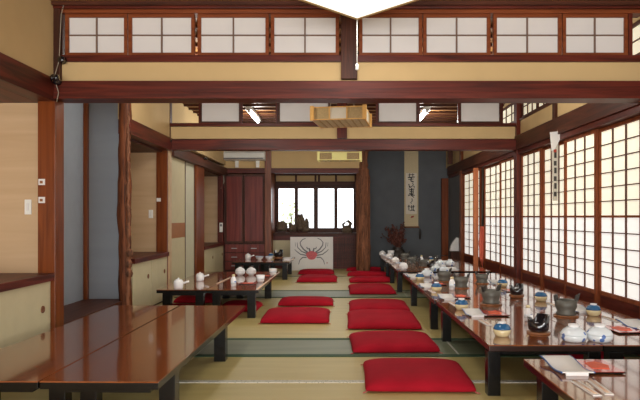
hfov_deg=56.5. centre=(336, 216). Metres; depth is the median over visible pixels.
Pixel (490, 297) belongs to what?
stove
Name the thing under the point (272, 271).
tea cup
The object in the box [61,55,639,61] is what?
trim
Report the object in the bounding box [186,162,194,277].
door
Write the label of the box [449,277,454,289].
sauce bottle
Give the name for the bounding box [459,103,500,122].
window
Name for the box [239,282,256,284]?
lacquer tray
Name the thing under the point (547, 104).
trim
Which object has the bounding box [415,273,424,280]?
bowl
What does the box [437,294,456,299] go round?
plate
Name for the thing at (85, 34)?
window
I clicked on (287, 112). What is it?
window
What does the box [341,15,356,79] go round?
trim
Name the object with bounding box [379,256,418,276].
table
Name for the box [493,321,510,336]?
bowl
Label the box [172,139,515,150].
trim
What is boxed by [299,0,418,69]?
ceiling lamp
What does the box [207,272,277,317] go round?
table
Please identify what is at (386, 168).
wall
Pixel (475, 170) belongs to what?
trim
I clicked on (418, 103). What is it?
trim
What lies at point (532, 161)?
door
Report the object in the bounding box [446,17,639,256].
wall
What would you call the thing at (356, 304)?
floor cushion
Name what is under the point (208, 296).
floor cushion
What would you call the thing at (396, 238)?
flower arrangement
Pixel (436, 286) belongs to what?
bowl
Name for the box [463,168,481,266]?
door
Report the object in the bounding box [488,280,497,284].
plate
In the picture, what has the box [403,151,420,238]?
scroll
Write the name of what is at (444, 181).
trim
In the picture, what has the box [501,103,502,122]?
trim
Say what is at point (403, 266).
lidded pot
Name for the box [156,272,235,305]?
table
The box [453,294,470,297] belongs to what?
lacquer tray
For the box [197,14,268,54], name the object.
window
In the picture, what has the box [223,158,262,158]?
air vent
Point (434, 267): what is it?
bowl
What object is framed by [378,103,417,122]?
window
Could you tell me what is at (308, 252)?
poster board
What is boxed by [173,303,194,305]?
floor cushion
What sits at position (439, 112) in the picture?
ceiling
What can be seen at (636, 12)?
trim
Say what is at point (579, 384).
packet
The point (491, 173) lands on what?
door
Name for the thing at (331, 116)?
lantern
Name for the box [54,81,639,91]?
ceiling beam
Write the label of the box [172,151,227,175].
trim
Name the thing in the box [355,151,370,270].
trim
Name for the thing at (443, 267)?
bowl
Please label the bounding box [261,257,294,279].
table
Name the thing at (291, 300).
floor cushion
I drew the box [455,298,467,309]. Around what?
bowl
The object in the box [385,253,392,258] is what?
lidded pot
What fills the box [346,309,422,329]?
floor cushion
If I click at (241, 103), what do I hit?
trim
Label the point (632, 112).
trim
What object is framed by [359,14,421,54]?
window
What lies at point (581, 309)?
plate
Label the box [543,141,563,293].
door
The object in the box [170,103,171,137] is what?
trim
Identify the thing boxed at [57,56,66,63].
insulator
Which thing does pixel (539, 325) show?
holder
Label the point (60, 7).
trim
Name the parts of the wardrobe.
drawer, drawer, drawer, door, door panel, drawer, drawer, door, door panel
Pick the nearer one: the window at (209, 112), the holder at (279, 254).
the window at (209, 112)
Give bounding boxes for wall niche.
[64,103,82,305]
[89,103,118,298]
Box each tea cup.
[256,275,264,282]
[269,268,276,274]
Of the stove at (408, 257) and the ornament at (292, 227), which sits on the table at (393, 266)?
the stove at (408, 257)
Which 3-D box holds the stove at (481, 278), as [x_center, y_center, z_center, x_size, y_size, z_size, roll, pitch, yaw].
[1.860,0.769,7.632,0.178,0.167,0.178,0,0,45]
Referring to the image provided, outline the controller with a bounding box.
[219,223,222,231]
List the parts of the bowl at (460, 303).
lid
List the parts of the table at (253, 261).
leg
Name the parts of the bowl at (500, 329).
lid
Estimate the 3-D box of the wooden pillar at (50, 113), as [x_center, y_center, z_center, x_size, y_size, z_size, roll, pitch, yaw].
[-2.408,0.110,5.010,0.145,2.180,0.160,0,0,0]
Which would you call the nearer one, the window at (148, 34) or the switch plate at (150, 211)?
the window at (148, 34)
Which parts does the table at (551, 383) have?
leg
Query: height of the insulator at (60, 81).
0.062 m
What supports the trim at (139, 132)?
attached to the wall at (26, 26)
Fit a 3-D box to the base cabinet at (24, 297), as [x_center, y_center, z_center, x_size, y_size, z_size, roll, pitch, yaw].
[-2.665,0.833,3.915,0.650,0.735,2.030,0,0,0]
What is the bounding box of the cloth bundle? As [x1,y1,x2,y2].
[449,237,458,259]
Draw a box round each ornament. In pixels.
[276,221,287,232]
[288,223,296,232]
[295,214,309,232]
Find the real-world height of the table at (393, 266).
0.347 m
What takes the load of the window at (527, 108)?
in the wall at (544, 115)
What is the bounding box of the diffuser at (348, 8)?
[306,0,411,17]
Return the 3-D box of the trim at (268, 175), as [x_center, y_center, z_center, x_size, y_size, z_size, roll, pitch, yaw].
[-1.496,-0.290,12.945,0.142,2.980,0.130,0,0,0]
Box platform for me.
[64,299,121,324]
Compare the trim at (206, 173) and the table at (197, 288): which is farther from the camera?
the trim at (206, 173)
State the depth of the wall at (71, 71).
4.98 m
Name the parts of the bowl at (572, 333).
lid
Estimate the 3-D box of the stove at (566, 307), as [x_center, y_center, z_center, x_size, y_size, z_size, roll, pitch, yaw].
[1.973,0.755,5.127,0.207,0.195,0.207,0,0,45]
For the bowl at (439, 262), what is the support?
on the table at (465, 267)
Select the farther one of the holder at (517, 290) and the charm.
the charm
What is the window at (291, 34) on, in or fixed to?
in the wall at (71, 71)
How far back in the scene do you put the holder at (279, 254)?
12.43 m
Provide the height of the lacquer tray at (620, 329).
0.016 m
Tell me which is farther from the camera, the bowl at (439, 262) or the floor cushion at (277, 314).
the bowl at (439, 262)
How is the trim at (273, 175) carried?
attached to the wall at (386, 168)
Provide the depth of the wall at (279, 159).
12.94 m
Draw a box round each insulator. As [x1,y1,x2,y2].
[50,74,59,81]
[53,79,61,85]
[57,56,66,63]
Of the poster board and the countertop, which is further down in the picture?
the poster board
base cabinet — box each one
[0,273,53,348]
[131,252,168,304]
[204,242,224,271]
[273,233,355,268]
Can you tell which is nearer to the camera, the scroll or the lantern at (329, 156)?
the lantern at (329, 156)
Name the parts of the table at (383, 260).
leg, leg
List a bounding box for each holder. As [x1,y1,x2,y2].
[274,249,282,257]
[426,260,435,267]
[509,283,523,295]
[527,313,550,334]
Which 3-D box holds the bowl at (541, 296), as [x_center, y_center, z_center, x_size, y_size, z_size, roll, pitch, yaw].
[2.072,0.801,6.042,0.124,0.102,0.124,0,0,33]
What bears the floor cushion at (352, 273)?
on the floor
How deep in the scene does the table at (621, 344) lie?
4.86 m
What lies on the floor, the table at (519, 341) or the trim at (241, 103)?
the table at (519, 341)
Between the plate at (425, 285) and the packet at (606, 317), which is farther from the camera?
the plate at (425, 285)
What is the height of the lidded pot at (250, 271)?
0.122 m
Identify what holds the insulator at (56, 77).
attached to the wall at (26, 26)
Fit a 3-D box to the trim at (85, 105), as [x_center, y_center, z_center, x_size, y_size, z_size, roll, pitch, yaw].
[-2.947,-0.390,6.990,0.045,2.780,0.060,0,0,0]
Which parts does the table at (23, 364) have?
leg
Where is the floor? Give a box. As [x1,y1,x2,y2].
[1,267,639,399]
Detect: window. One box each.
[65,14,127,54]
[128,14,195,54]
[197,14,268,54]
[200,103,240,122]
[271,14,338,54]
[275,174,355,232]
[278,103,329,122]
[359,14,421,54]
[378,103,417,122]
[423,14,490,54]
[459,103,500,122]
[492,14,561,54]
[503,103,513,122]
[522,103,536,116]
[537,103,546,108]
[562,14,627,54]
[633,20,639,54]
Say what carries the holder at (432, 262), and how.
on the table at (393, 266)
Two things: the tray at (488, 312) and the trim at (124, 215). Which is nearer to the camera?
the tray at (488, 312)
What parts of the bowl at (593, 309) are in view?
lid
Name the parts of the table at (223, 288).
leg, leg, leg, leg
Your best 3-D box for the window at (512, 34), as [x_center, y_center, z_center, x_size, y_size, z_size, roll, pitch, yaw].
[1.597,-1.525,5.000,0.571,0.353,0.036,0,0,0]
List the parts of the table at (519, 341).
leg, leg, leg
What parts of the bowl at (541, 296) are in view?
lid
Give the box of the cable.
[55,5,63,101]
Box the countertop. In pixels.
[273,233,355,234]
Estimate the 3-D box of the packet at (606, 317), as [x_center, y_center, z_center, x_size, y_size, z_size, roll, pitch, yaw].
[2.279,0.847,4.967,0.044,0.010,0.270,0,0,-3]
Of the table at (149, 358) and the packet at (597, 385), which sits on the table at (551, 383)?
the packet at (597, 385)
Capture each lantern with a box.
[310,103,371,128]
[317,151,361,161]
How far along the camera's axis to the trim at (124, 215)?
6.83 m
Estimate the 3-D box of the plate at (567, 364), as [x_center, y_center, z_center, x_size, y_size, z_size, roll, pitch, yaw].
[1.289,0.835,3.350,0.180,0.036,0.344,0,0,0]
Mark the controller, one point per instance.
(220, 224)
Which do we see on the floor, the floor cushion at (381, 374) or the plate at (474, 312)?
the floor cushion at (381, 374)
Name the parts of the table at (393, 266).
leg, leg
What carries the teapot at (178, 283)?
on the table at (197, 288)
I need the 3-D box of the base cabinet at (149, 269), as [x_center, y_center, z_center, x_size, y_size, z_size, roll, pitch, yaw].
[-2.735,0.850,7.825,0.650,0.700,1.450,0,0,0]
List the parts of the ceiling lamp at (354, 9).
pull cord, lamp frame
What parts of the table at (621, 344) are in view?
leg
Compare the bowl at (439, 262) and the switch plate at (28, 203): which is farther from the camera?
the bowl at (439, 262)
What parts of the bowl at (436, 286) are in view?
lid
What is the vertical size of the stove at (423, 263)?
0.167 m
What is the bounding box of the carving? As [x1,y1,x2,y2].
[342,220,352,232]
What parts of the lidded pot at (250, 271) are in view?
lid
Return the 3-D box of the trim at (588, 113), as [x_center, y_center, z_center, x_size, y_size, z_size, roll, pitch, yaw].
[2.647,-1.067,5.650,0.145,0.205,16.500,0,0,0]
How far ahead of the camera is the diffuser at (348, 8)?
4.17 m
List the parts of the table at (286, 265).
leg, leg, leg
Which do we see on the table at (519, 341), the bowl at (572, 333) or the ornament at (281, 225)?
the bowl at (572, 333)
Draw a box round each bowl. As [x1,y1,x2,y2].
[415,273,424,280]
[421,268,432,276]
[430,264,439,271]
[431,282,441,290]
[435,260,444,266]
[439,265,448,270]
[445,259,454,265]
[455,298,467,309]
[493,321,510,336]
[497,278,507,286]
[535,291,546,301]
[560,323,586,342]
[586,303,600,315]
[586,323,613,342]
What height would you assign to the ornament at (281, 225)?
0.282 m
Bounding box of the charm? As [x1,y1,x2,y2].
[550,130,559,200]
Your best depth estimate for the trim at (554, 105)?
7.14 m
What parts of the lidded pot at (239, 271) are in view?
lid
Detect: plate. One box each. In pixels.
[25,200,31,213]
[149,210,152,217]
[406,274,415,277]
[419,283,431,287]
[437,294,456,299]
[461,308,485,316]
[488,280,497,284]
[540,355,594,375]
[575,305,586,313]
[615,319,639,329]
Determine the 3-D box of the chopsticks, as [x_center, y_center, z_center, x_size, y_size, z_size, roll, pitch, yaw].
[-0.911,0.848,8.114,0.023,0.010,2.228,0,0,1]
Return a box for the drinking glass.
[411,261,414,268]
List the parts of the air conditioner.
casing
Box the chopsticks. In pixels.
[257,272,279,288]
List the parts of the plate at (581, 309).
dish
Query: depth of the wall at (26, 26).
4.72 m
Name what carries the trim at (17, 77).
attached to the wall at (26, 26)
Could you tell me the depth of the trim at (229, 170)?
12.90 m
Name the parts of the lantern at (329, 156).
lamp shade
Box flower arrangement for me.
[380,222,406,255]
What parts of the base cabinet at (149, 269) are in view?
door, door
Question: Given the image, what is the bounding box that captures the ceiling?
[51,0,639,122]
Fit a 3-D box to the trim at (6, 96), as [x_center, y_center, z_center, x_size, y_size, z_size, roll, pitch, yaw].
[-2.800,-0.974,1.200,0.600,0.032,7.600,0,0,0]
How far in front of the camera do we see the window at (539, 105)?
7.82 m
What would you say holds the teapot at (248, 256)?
on the table at (253, 261)
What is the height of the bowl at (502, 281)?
0.102 m
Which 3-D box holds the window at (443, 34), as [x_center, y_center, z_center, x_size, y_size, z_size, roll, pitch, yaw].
[1.004,-1.525,5.000,0.563,0.353,0.036,0,0,0]
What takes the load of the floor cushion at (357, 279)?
on the floor
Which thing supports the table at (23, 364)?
on the floor
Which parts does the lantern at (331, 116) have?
lamp shade, panel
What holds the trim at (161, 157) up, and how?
attached to the wall at (176, 132)
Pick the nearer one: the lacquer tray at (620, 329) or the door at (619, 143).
the lacquer tray at (620, 329)
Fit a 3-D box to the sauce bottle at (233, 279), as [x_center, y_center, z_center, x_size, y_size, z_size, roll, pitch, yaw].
[-1.270,0.778,7.303,0.070,0.150,0.070,0,0,0]
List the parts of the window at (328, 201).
transom panel, transom frame, glass pane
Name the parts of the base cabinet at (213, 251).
door, door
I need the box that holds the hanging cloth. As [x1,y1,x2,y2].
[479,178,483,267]
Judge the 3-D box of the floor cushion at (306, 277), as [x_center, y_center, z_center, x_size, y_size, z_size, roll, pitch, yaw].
[-0.369,1.153,11.273,0.780,0.093,0.874,0,0,0]
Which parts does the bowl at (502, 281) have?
lid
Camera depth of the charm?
6.95 m
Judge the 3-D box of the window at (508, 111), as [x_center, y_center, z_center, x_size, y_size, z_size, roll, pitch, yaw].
[2.670,-1.573,9.225,0.036,0.315,0.950,0,0,0]
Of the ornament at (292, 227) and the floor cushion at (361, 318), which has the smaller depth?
the floor cushion at (361, 318)
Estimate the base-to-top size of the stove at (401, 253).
0.181 m
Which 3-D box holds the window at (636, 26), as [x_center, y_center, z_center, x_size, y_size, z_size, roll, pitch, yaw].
[2.670,-1.573,5.600,0.036,0.315,1.000,0,0,0]
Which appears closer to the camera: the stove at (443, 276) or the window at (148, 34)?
the window at (148, 34)
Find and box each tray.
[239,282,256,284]
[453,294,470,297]
[481,310,507,314]
[481,310,509,316]
[577,360,625,373]
[605,325,639,333]
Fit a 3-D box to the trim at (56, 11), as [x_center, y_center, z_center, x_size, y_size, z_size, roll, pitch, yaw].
[-2.330,-1.462,4.995,0.060,0.635,0.110,0,0,0]
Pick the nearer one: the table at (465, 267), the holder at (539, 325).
the holder at (539, 325)
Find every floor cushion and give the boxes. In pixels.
[173,293,211,302]
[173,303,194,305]
[222,300,263,311]
[259,307,329,323]
[276,296,334,306]
[295,274,337,282]
[297,269,334,274]
[346,267,384,270]
[346,271,385,276]
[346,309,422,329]
[347,299,409,310]
[348,283,396,294]
[349,276,389,282]
[349,330,442,353]
[361,358,479,393]
[545,351,624,358]
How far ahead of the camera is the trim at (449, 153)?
13.10 m
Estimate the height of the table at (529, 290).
0.347 m
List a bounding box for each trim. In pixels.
[0,52,58,101]
[0,88,37,102]
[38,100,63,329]
[53,6,639,8]
[53,8,64,79]
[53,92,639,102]
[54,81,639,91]
[61,9,639,16]
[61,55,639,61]
[83,103,88,298]
[117,103,133,304]
[118,119,172,150]
[130,139,161,152]
[156,150,167,284]
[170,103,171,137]
[170,123,515,126]
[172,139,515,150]
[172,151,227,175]
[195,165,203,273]
[204,170,219,175]
[218,175,223,271]
[227,168,358,173]
[241,103,242,122]
[265,151,271,267]
[272,174,274,253]
[276,103,277,122]
[337,103,346,138]
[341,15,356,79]
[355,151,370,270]
[376,103,377,122]
[418,103,419,122]
[441,178,447,254]
[447,102,639,175]
[447,151,452,163]
[448,105,639,177]
[457,103,458,122]
[459,151,462,260]
[473,168,477,265]
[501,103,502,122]
[512,54,639,122]
[514,103,521,279]
[552,103,557,118]
[628,13,632,54]
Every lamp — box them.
[245,106,260,122]
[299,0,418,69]
[420,106,429,120]
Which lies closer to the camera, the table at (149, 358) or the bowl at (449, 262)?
the table at (149, 358)
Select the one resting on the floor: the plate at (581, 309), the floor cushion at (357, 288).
the floor cushion at (357, 288)
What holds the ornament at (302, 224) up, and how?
on the base cabinet at (344, 244)
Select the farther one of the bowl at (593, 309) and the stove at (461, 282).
the stove at (461, 282)
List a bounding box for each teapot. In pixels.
[174,278,188,288]
[196,272,208,280]
[245,253,253,259]
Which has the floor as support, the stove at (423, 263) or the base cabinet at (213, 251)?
the base cabinet at (213, 251)
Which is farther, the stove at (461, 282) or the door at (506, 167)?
the door at (506, 167)
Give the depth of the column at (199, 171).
10.51 m
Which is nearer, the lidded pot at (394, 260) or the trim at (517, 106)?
the trim at (517, 106)
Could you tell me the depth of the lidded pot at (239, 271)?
8.65 m
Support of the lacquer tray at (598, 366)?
on the table at (551, 383)
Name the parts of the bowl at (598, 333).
lid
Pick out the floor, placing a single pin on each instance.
(265, 361)
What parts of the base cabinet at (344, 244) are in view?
cream door, slatted door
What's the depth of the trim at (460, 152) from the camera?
12.43 m
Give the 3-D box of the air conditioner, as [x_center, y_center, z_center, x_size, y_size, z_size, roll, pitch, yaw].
[-2.029,-1.009,12.803,0.972,0.803,0.235,0,0,0]
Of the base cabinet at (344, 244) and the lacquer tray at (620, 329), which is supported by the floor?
the base cabinet at (344, 244)
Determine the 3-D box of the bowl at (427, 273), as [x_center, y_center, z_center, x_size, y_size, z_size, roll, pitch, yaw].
[1.290,0.795,8.530,0.178,0.115,0.178,0,0,-17]
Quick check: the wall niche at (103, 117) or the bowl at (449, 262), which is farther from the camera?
the bowl at (449, 262)
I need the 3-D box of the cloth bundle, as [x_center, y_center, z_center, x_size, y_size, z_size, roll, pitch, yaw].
[2.554,0.839,12.850,0.244,0.796,0.140,0,0,0]
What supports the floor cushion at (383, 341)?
on the floor
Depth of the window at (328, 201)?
14.21 m
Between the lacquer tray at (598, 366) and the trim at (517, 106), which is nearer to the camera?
the lacquer tray at (598, 366)
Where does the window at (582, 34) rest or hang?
in the wall at (71, 71)
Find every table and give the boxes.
[0,305,178,399]
[40,305,244,399]
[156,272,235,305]
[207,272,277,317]
[232,257,265,271]
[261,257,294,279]
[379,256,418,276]
[388,262,436,291]
[403,273,505,328]
[417,256,463,261]
[429,262,491,272]
[436,300,602,395]
[453,273,573,299]
[510,300,639,358]
[523,359,639,399]
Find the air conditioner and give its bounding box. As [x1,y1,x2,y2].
[223,151,265,183]
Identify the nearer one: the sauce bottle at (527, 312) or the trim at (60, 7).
the sauce bottle at (527, 312)
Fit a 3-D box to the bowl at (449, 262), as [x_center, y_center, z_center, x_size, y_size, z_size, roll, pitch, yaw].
[1.967,0.795,10.358,0.178,0.115,0.178,0,0,0]
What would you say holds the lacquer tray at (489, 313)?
on the table at (519, 341)
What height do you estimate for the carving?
0.311 m
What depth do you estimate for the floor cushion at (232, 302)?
7.62 m
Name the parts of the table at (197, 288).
leg, leg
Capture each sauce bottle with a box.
[231,274,235,286]
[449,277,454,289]
[524,305,531,320]
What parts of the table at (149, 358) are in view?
leg, leg, leg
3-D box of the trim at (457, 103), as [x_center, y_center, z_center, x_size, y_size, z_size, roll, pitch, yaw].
[1.763,-1.537,8.650,0.020,0.356,0.060,0,0,0]
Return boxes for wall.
[0,0,225,164]
[0,62,639,272]
[130,127,514,284]
[194,151,359,241]
[367,151,483,266]
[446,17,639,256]
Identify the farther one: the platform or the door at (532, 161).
the door at (532, 161)
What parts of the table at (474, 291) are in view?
leg, leg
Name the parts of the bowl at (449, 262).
lid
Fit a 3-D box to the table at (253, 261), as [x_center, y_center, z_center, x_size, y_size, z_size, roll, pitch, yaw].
[-1.725,1.026,12.050,0.550,0.347,1.500,0,0,0]
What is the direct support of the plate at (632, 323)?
on the table at (621, 344)
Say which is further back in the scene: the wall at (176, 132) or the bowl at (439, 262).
the bowl at (439, 262)
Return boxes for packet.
[478,319,491,325]
[571,379,601,395]
[587,378,613,394]
[601,316,618,321]
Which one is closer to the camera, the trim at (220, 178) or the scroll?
the trim at (220, 178)
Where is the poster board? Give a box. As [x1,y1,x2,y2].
[290,237,332,269]
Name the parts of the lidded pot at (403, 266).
lid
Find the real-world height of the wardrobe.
2.140 m
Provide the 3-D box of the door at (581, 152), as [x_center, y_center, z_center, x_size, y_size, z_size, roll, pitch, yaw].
[2.665,0.125,6.515,0.036,2.050,0.860,0,0,0]
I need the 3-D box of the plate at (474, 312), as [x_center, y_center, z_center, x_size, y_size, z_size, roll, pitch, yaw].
[1.199,0.837,5.205,0.158,0.031,0.303,0,0,0]
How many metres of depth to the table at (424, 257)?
12.23 m
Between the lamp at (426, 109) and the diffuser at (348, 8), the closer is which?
the diffuser at (348, 8)
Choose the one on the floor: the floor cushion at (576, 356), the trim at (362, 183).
the floor cushion at (576, 356)
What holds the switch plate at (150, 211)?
attached to the wall at (176, 132)
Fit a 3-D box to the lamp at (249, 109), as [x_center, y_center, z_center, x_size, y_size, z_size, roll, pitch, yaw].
[-1.400,-1.700,10.000,0.100,0.100,1.160,0,0,0]
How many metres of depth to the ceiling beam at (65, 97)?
4.89 m
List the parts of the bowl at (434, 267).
lid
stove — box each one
[400,251,409,259]
[407,255,416,260]
[419,257,429,266]
[437,268,451,281]
[453,273,469,288]
[475,270,489,283]
[480,284,501,305]
[553,293,579,317]
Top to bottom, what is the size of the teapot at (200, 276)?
0.122 m
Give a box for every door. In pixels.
[172,157,185,295]
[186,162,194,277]
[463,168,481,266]
[484,163,498,272]
[499,157,513,276]
[521,148,542,286]
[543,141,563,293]
[564,129,598,305]
[599,115,639,318]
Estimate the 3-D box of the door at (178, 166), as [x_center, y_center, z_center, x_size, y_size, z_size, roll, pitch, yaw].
[-2.474,0.140,9.175,0.051,2.080,0.910,0,0,0]
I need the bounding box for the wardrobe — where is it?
[224,174,264,271]
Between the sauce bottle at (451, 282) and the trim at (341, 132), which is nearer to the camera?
the sauce bottle at (451, 282)
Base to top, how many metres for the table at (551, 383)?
0.347 m
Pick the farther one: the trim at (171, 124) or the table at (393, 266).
the table at (393, 266)
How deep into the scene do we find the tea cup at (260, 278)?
7.71 m
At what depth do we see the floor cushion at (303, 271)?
12.36 m
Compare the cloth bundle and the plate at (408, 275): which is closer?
the plate at (408, 275)
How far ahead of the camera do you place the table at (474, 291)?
6.88 m
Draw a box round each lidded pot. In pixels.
[235,267,244,274]
[246,267,255,274]
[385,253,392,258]
[391,257,399,263]
[399,262,407,269]
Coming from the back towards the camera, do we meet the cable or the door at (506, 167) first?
the door at (506, 167)

